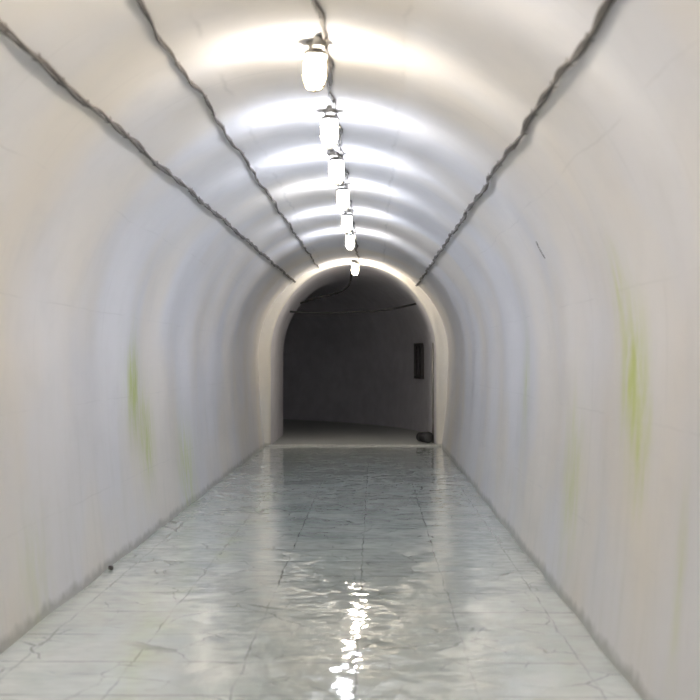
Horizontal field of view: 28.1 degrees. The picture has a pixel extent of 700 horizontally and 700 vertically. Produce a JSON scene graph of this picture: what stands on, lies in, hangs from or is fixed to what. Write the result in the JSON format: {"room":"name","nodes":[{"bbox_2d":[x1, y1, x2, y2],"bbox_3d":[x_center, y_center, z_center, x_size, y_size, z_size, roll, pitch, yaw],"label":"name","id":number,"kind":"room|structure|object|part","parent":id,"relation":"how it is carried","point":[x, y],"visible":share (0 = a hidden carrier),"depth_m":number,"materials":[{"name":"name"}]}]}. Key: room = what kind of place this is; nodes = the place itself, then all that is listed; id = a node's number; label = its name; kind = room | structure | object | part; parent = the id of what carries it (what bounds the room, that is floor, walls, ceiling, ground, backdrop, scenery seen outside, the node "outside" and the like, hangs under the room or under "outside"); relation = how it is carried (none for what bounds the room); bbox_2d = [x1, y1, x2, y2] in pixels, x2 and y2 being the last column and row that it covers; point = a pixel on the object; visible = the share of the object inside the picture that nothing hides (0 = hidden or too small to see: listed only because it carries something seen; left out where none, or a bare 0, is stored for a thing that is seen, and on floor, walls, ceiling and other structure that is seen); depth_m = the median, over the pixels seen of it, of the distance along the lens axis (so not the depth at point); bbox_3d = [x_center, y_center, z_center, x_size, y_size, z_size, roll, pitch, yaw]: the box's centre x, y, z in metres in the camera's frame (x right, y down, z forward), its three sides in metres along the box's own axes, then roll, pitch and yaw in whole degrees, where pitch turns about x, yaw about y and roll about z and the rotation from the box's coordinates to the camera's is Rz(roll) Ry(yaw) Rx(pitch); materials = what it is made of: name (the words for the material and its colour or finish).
{"room":"underground tunnel","nodes":[
{"label":"underground tunnel","id":0,"kind":"room"},
{"bbox_2d":[0,340,264,653],"bbox_3d":[-2.074,0.893,11.180,0.154,1.870,34.300,0,0,1],"label":"wall","id":1,"kind":"structure","parent":0,"point":[102,447],"depth_m":11.55,"materials":[{"name":"paint"}]},
{"bbox_2d":[0,446,642,699],"bbox_3d":[-0.229,1.808,11.142,3.640,0.001,34.300,0,0,1],"label":"floor","id":2,"kind":"structure","parent":0,"point":[305,572],"depth_m":9.73,"materials":[{"name":"grey tile"}]},
{"bbox_2d":[0,0,699,354],"bbox_3d":[-0.229,-0.982,11.164,3.844,1.880,34.300,0,0,1],"label":"ceiling","id":3,"kind":"structure","parent":0,"point":[100,246],"depth_m":9.40,"materials":[{"name":"paint"}]},
{"bbox_2d":[0,20,295,282],"bbox_3d":[-1.450,-1.455,11.428,0.166,0.143,33.781,0,0,1],"label":"cable","id":4,"kind":"object","parent":3,"relation":"attached to","point":[4,29],"depth_m":8.81,"materials":[{"name":"grey rubber"}]},
{"bbox_2d":[136,0,319,268],"bbox_3d":[-0.975,-1.757,11.422,0.161,0.082,33.781,0,0,1],"label":"cable","id":5,"kind":"object","parent":3,"relation":"attached to","point":[141,4],"depth_m":9.74,"materials":[{"name":"grey rubber"}]},
{"bbox_2d":[302,35,327,91],"bbox_3d":[-0.209,-1.783,8.763,0.165,0.311,0.282,2,0,-11],"label":"ceiling lamp","id":6,"kind":"object","parent":3,"relation":"attached to","point":[314,63],"visible":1,"depth_m":8.77,"materials":[{"name":"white glass"}]},
{"bbox_3d":[-0.221,-1.758,8.820,0.123,0.211,0.123,2,0,-11],"label":"glass","id":7,"kind":"part","parent":6,"relation":"part of","materials":[{"name":"white glass"}]},
{"bbox_2d":[319,106,339,148],"bbox_3d":[-0.172,-1.769,11.156,0.165,0.320,0.283,0,0,9],"label":"ceiling lamp","id":8,"kind":"object","parent":3,"relation":"attached to","point":[329,126],"visible":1,"depth_m":11.16,"materials":[{"name":"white glass"}]},
{"bbox_3d":[-0.163,-1.740,11.211,0.123,0.211,0.123,1,-3,-5],"label":"glass","id":9,"kind":"part","parent":8,"relation":"part of","materials":[{"name":"white glass"}]},
{"bbox_2d":[311,0,359,262],"bbox_3d":[-0.112,-1.902,11.409,0.089,0.035,33.780,0,0,1],"label":"cable","id":10,"kind":"object","parent":3,"relation":"attached to","point":[318,9],"depth_m":9.97,"materials":[{"name":"grey rubber"}]},
{"bbox_2d":[327,150,344,184],"bbox_3d":[-0.146,-1.750,13.459,0.165,0.318,0.281,0,0,15],"label":"ceiling lamp","id":11,"kind":"object","parent":3,"relation":"attached to","point":[336,167],"visible":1,"depth_m":13.46,"materials":[{"name":"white glass"}]},
{"bbox_3d":[-0.132,-1.722,13.512,0.123,0.211,0.123,0,-2,15],"label":"glass","id":12,"kind":"part","parent":11,"relation":"part of","materials":[{"name":"white glass"}]},
{"bbox_2d":[336,182,349,210],"bbox_3d":[-0.104,-1.730,15.766,0.166,0.314,0.292,0,0,21],"label":"ceiling lamp","id":13,"kind":"object","parent":3,"relation":"attached to","point":[342,196],"visible":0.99,"depth_m":15.78,"materials":[{"name":"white glass"}]},
{"bbox_3d":[-0.081,-1.703,15.824,0.123,0.211,0.123,0,2,8],"label":"glass","id":14,"kind":"part","parent":13,"relation":"part of","materials":[{"name":"white glass"}]},
{"bbox_2d":[341,208,352,232],"bbox_3d":[-0.037,-1.708,18.557,0.169,0.314,0.285,0,0,-3],"label":"ceiling lamp","id":15,"kind":"object","parent":3,"relation":"attached to","point":[347,217],"visible":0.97,"depth_m":18.57,"materials":[{"name":"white glass"}]},
{"bbox_3d":[-0.042,-1.681,18.617,0.123,0.211,0.123,3,-1,-11],"label":"glass","id":16,"kind":"part","parent":15,"relation":"part of","materials":[{"name":"white glass"}]},
{"bbox_2d":[345,230,355,250],"bbox_3d":[0.001,-1.685,21.457,0.165,0.311,0.282,1,-1,3],"label":"ceiling lamp","id":17,"kind":"object","parent":3,"relation":"attached to","point":[350,237],"visible":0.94,"depth_m":21.47,"materials":[{"name":"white glass"}]},
{"bbox_3d":[0.004,-1.659,21.515,0.123,0.211,0.123,1,-1,3],"label":"glass","id":18,"kind":"part","parent":17,"relation":"part of","materials":[{"name":"white glass"}]},
{"bbox_2d":[351,260,358,275],"bbox_3d":[0.085,-1.636,27.910,0.169,0.316,0.281,0,0,17],"label":"ceiling lamp","id":19,"kind":"object","parent":3,"relation":"attached to","point":[354,266],"visible":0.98,"depth_m":27.91,"materials":[{"name":"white glass"}]},
{"bbox_3d":[0.101,-1.608,27.964,0.123,0.211,0.123,2,-1,17],"label":"glass","id":20,"kind":"part","parent":19,"relation":"part of","materials":[{"name":"white glass"}]},
{"bbox_2d":[415,0,614,286],"bbox_3d":[1.099,-1.374,11.384,0.147,0.146,33.781,0,0,1],"label":"cable","id":21,"kind":"object","parent":3,"relation":"attached to","point":[605,6],"depth_m":7.62,"materials":[{"name":"grey rubber"}]},
{"bbox_2d":[258,262,447,445],"bbox_3d":[0.067,0.053,28.453,3.860,3.780,0.300,0,0,1],"label":"wall","id":22,"kind":"structure","parent":0,"point":[264,350],"depth_m":28.33,"materials":[{"name":"paint"}]},
{"bbox_2d":[271,265,435,444],"bbox_3d":[-2.170,0.162,36.596,6.057,3.690,17.866,0,-1,-26],"label":"wall","id":23,"kind":"structure","parent":0,"point":[358,368],"depth_m":37.40,"materials":[{"name":"paint"}]},
{"bbox_2d":[300,270,351,303],"bbox_3d":[-0.275,-1.397,29.719,0.527,0.744,3.072,0,0,-23],"label":"hanging cable","id":24,"kind":"object","parent":23,"relation":"hanging from","point":[349,283],"visible":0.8,"depth_m":30.33,"materials":[{"name":"black rubber"}]},
{"bbox_2d":[269,445,436,445],"bbox_3d":[0.064,1.930,28.309,3.380,0.025,0.160,0,0,1],"label":"trim","id":25,"kind":"structure","parent":23,"relation":"attached to","point":[269,445],"depth_m":28.23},
{"bbox_2d":[290,303,416,313],"bbox_3d":[0.105,-0.919,30.611,2.846,0.264,0.044,0,0,1],"label":"hanging cable","id":26,"kind":"object","parent":23,"relation":"hanging from","point":[412,304],"visible":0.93,"depth_m":30.60,"materials":[{"name":"black rubber"}]},
{"bbox_2d":[416,346,419,375],"bbox_3d":[1.682,0.267,33.970,0.020,0.760,0.900,0,0,-7],"label":"pane","id":27,"kind":"object","parent":23,"relation":"attached to","point":[416,346],"visible":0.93,"depth_m":34.10,"materials":[{"name":"black glass"}]},
{"bbox_2d":[414,343,423,378],"bbox_3d":[1.672,0.267,33.968,0.080,0.860,1.000,0,0,-7],"label":"frame","id":28,"kind":"object","parent":23,"relation":"attached to","point":[421,345],"visible":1,"depth_m":33.79,"materials":[{"name":"paint"}]},
{"bbox_2d":[432,343,433,442],"bbox_3d":[1.744,0.901,29.468,0.041,2.100,0.041,0,0,23],"label":"conduit","id":29,"kind":"object","parent":23,"relation":"attached to","point":[432,343],"visible":1,"depth_m":29.45,"materials":[{"name":"metal"}]},
{"bbox_2d":[272,419,435,444],"bbox_3d":[-2.999,2.005,36.309,9.779,0.001,15.934,0,0,1],"label":"floor","id":30,"kind":"structure","parent":0,"point":[295,432],"depth_m":32.76,"materials":[{"name":"concrete"}]},
{"bbox_2d":[416,432,432,442],"bbox_3d":[1.560,1.833,29.471,0.236,0.248,0.325,0,-1,-31],"label":"bucket","id":31,"kind":"object","parent":30,"relation":"on","point":[427,437],"visible":1,"depth_m":29.37,"materials":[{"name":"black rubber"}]},
{"bbox_3d":[1.638,1.833,29.342,0.226,0.226,0.015,0,-1,-31],"label":"lid","id":32,"kind":"part","parent":31,"relation":"part of","materials":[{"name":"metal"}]},
{"bbox_2d":[442,332,699,699],"bbox_3d":[1.615,0.892,11.117,0.154,1.870,34.300,0,0,1],"label":"wall","id":33,"kind":"structure","parent":0,"point":[587,454],"depth_m":8.61,"materials":[{"name":"paint"}]}
]}

